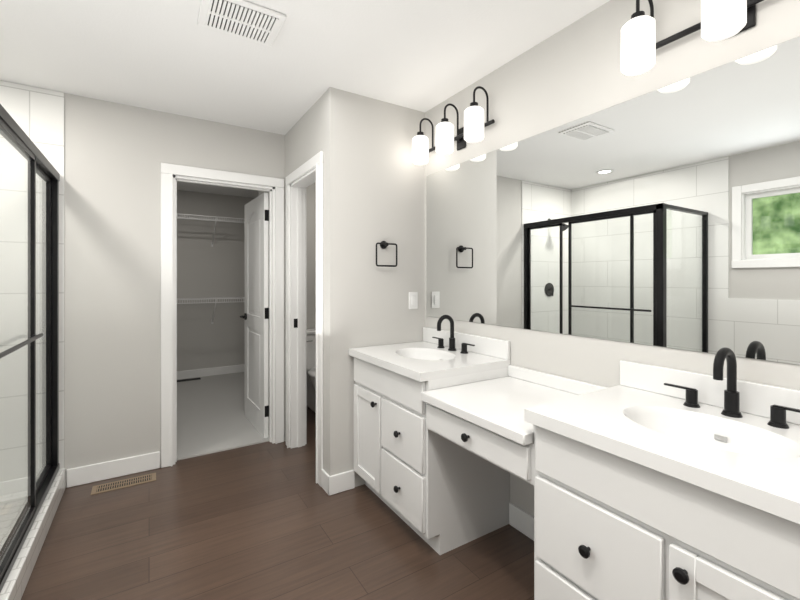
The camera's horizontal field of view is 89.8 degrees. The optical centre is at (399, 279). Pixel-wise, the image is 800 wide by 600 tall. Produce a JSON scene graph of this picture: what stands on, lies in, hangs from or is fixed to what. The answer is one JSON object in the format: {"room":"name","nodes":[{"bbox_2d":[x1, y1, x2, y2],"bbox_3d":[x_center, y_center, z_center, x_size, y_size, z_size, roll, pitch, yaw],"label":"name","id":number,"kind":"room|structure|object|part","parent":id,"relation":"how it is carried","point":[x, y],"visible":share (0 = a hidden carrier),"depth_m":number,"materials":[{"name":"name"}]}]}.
{"room":"bathroom","nodes":[
{"label":"bathroom","id":0,"kind":"room"},
{"bbox_2d":[64,93,284,469],"bbox_3d":[-1.985,0.065,2.648,2.420,2.470,0.110,0,0,-32],"label":"wall","id":1,"kind":"structure","parent":0,"point":[116,155],"depth_m":2.66,"materials":[{"name":"paint"}]},
{"bbox_2d":[0,80,63,495],"bbox_3d":[-2.488,0.066,2.264,0.920,2.468,0.010,0,0,-32],"label":"tile","id":2,"kind":"structure","parent":1,"relation":"attached to","point":[36,114],"depth_m":2.41,"materials":[{"name":"white tile"}]},
{"bbox_2d":[0,468,65,599],"bbox_3d":[-2.071,1.235,1.608,0.929,0.130,1.542,0,0,-32],"label":"sill","id":3,"kind":"structure","parent":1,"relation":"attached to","point":[15,585],"depth_m":1.83,"materials":[{"name":"tile"}]},
{"bbox_2d":[0,104,59,592],"bbox_3d":[-2.078,0.255,1.620,0.926,1.829,1.510,0,0,-32],"label":"shower enclosure","id":4,"kind":"object","parent":3,"relation":"on","point":[17,138],"visible":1,"depth_m":1.96,"materials":[{"name":"black"}]},
{"bbox_2d":[66,451,159,487],"bbox_3d":[-1.873,1.242,2.645,0.503,0.115,0.014,0,0,-32],"label":"baseboard","id":5,"kind":"structure","parent":1,"relation":"attached to","point":[101,471],"depth_m":2.63,"materials":[{"name":"white paint"}]},
{"bbox_2d":[161,163,283,467],"bbox_3d":[-1.323,0.244,3.058,0.861,2.112,0.152,0,0,-32],"label":"trim","id":6,"kind":"structure","parent":1,"relation":"attached to","point":[171,177],"depth_m":2.90,"materials":[{"name":"white paint"}]},
{"bbox_2d":[240,192,268,437],"bbox_3d":[-1.276,0.289,3.551,0.155,2.005,0.677,0,0,-34],"label":"closet door","id":7,"kind":"structure","parent":1,"relation":"in","point":[256,316],"depth_m":3.46,"materials":[{"name":"white paint"}]},
{"bbox_2d":[177,190,254,370],"bbox_3d":[-2.521,0.065,5.506,2.560,2.470,0.110,0,0,-32],"label":"wall","id":8,"kind":"structure","parent":0,"point":[205,270],"depth_m":5.42,"materials":[{"name":"paint"}]},
{"bbox_2d":[177,213,244,323],"bbox_3d":[-2.431,-0.108,5.258,2.446,1.396,0.404,0,0,-32],"label":"shelf","id":9,"kind":"object","parent":8,"relation":"attached to","point":[215,220],"visible":0.33,"depth_m":5.15,"materials":[{"name":"white metal"}]},
{"bbox_2d":[177,364,244,378],"bbox_3d":[-2.522,1.242,5.432,2.420,0.115,0.014,0,0,-32],"label":"baseboard","id":10,"kind":"structure","parent":8,"relation":"attached to","point":[235,368],"depth_m":5.41,"materials":[{"name":"white paint"}]},
{"bbox_2d":[177,372,268,459],"bbox_3d":[-1.870,1.344,4.352,2.680,0.112,2.757,0,0,-32],"label":"floor","id":11,"kind":"structure","parent":0,"point":[211,417],"depth_m":3.76,"materials":[{"name":"grey carpet"}]},
{"bbox_2d":[177,378,200,381],"bbox_3d":[-2.733,1.285,5.167,0.300,0.004,0.100,0,0,-32],"label":"floor vent","id":12,"kind":"object","parent":11,"relation":"in","point":[182,380],"visible":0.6,"depth_m":5.18,"materials":[{"name":"grey metal"}]},
{"bbox_2d":[21,407,533,599],"bbox_3d":[-0.487,1.350,1.317,3.550,0.100,5.570,0,0,-32],"label":"floor","id":13,"kind":"structure","parent":0,"point":[268,520],"depth_m":1.97,"materials":[{"name":"brown wood"}]},
{"bbox_2d":[0,491,27,543],"bbox_3d":[-2.139,1.282,1.601,0.810,0.035,1.483,0,0,-32],"label":"floor","id":14,"kind":"structure","parent":13,"relation":"on","point":[10,509],"depth_m":2.22,"materials":[{"name":"tile"}]},
{"bbox_2d":[91,473,155,494],"bbox_3d":[-1.756,1.297,2.564,0.340,0.006,0.120,0,0,-32],"label":"floor vent","id":15,"kind":"object","parent":13,"relation":"in","point":[110,486],"visible":1,"depth_m":2.55,"materials":[{"name":"beige metal"}]},
{"bbox_2d":[307,328,315,412],"bbox_3d":[-0.718,0.902,3.905,0.470,0.795,0.692,0,0,-32],"label":"toilet","id":16,"kind":"object","parent":13,"relation":"on","point":[311,369],"visible":0.08,"depth_m":3.97,"materials":[{"name":"white ceramic"}]},
{"bbox_2d":[349,315,799,599],"bbox_3d":[0.496,0.754,1.732,0.590,1.092,2.152,0,0,-32],"label":"bathroom vanity","id":17,"kind":"object","parent":13,"relation":"on","point":[650,482],"visible":1,"depth_m":1.26,"materials":[{"name":"white paint"}]},
{"bbox_2d":[259,95,322,441],"bbox_3d":[-0.902,0.065,3.303,0.110,2.470,1.762,0,0,-32],"label":"wall","id":18,"kind":"structure","parent":0,"point":[303,139],"depth_m":2.91,"materials":[{"name":"paint"}]},
{"bbox_2d":[286,151,322,486],"bbox_3d":[-0.640,0.244,2.878,0.152,2.112,0.764,0,0,-32],"label":"trim","id":19,"kind":"structure","parent":18,"relation":"attached to","point":[296,312],"depth_m":3.11,"materials":[{"name":"white paint"}]},
{"bbox_2d":[0,0,609,197],"bbox_3d":[-0.990,-1.220,2.123,3.550,0.100,7.470,0,0,-32],"label":"ceiling","id":20,"kind":"structure","parent":0,"point":[171,56],"depth_m":2.06,"materials":[{"name":"paint"}]},
{"bbox_2d":[197,0,286,46],"bbox_3d":[-0.710,-1.159,1.797,0.330,0.019,0.270,0,0,-32],"label":"ceiling vent","id":21,"kind":"object","parent":20,"relation":"in","point":[246,20],"visible":1,"depth_m":1.78,"materials":[{"name":"white"}]},
{"bbox_2d":[307,182,315,328],"bbox_3d":[-0.861,0.065,4.303,1.020,2.470,0.110,0,0,-32],"label":"wall","id":22,"kind":"structure","parent":0,"point":[311,256],"depth_m":4.20,"materials":[{"name":"paint"}]},
{"bbox_2d":[323,87,424,486],"bbox_3d":[0.026,0.065,2.779,1.130,2.470,0.110,0,0,-32],"label":"wall","id":23,"kind":"structure","parent":0,"point":[373,184],"depth_m":2.55,"materials":[{"name":"paint"}]},
{"bbox_2d":[376,241,396,266],"bbox_3d":[-0.096,-0.171,2.607,0.161,0.170,0.050,0,0,-32],"label":"towel ring","id":24,"kind":"object","parent":23,"relation":"attached to","point":[384,244],"visible":1,"depth_m":2.60,"materials":[{"name":"black metal"}]},
{"bbox_2d":[409,292,417,308],"bbox_3d":[0.092,0.140,2.749,0.072,0.116,0.010,0,0,-32],"label":"light switch","id":25,"kind":"object","parent":23,"relation":"attached to","point":[413,300],"visible":1,"depth_m":2.74,"materials":[{"name":"white paint"}]},
{"bbox_2d":[425,0,799,516],"bbox_3d":[1.201,0.065,1.268,0.110,2.470,3.698,0,0,-32],"label":"wall","id":26,"kind":"structure","parent":0,"point":[569,73],"depth_m":1.77,"materials":[{"name":"paint"}]},
{"bbox_2d":[412,86,494,164],"bbox_3d":[0.302,-0.911,2.423,0.190,0.309,0.620,0,0,-32],"label":"sconce","id":27,"kind":"object","parent":26,"relation":"attached to","point":[472,130],"visible":1,"depth_m":2.36,"materials":[{"name":"black"}]},
{"bbox_3d":[0.268,-0.845,2.402,0.110,0.175,0.620,0,0,-32],"label":"lamp shade","id":28,"kind":"part","parent":27,"relation":"part of","materials":[{"name":"white glass"}]},
{"bbox_2d":[509,503,533,540],"bbox_3d":[0.742,1.242,1.886,0.014,0.115,0.601,0,0,-32],"label":"baseboard","id":29,"kind":"structure","parent":26,"relation":"attached to","point":[521,520],"depth_m":2.06,"materials":[{"name":"white paint"}]},
{"bbox_2d":[427,36,799,364],"bbox_3d":[0.753,-0.235,1.875,0.006,0.970,2.142,0,0,-32],"label":"mirror","id":30,"kind":"object","parent":26,"relation":"attached to","point":[668,216],"visible":1,"depth_m":1.54,"materials":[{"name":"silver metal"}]},
{"bbox_2d":[621,0,763,75],"bbox_3d":[1.030,-0.911,1.258,0.190,0.309,0.620,0,0,-32],"label":"sconce","id":31,"kind":"object","parent":26,"relation":"attached to","point":[721,20],"visible":1,"depth_m":1.40,"materials":[{"name":"black"}]}
]}

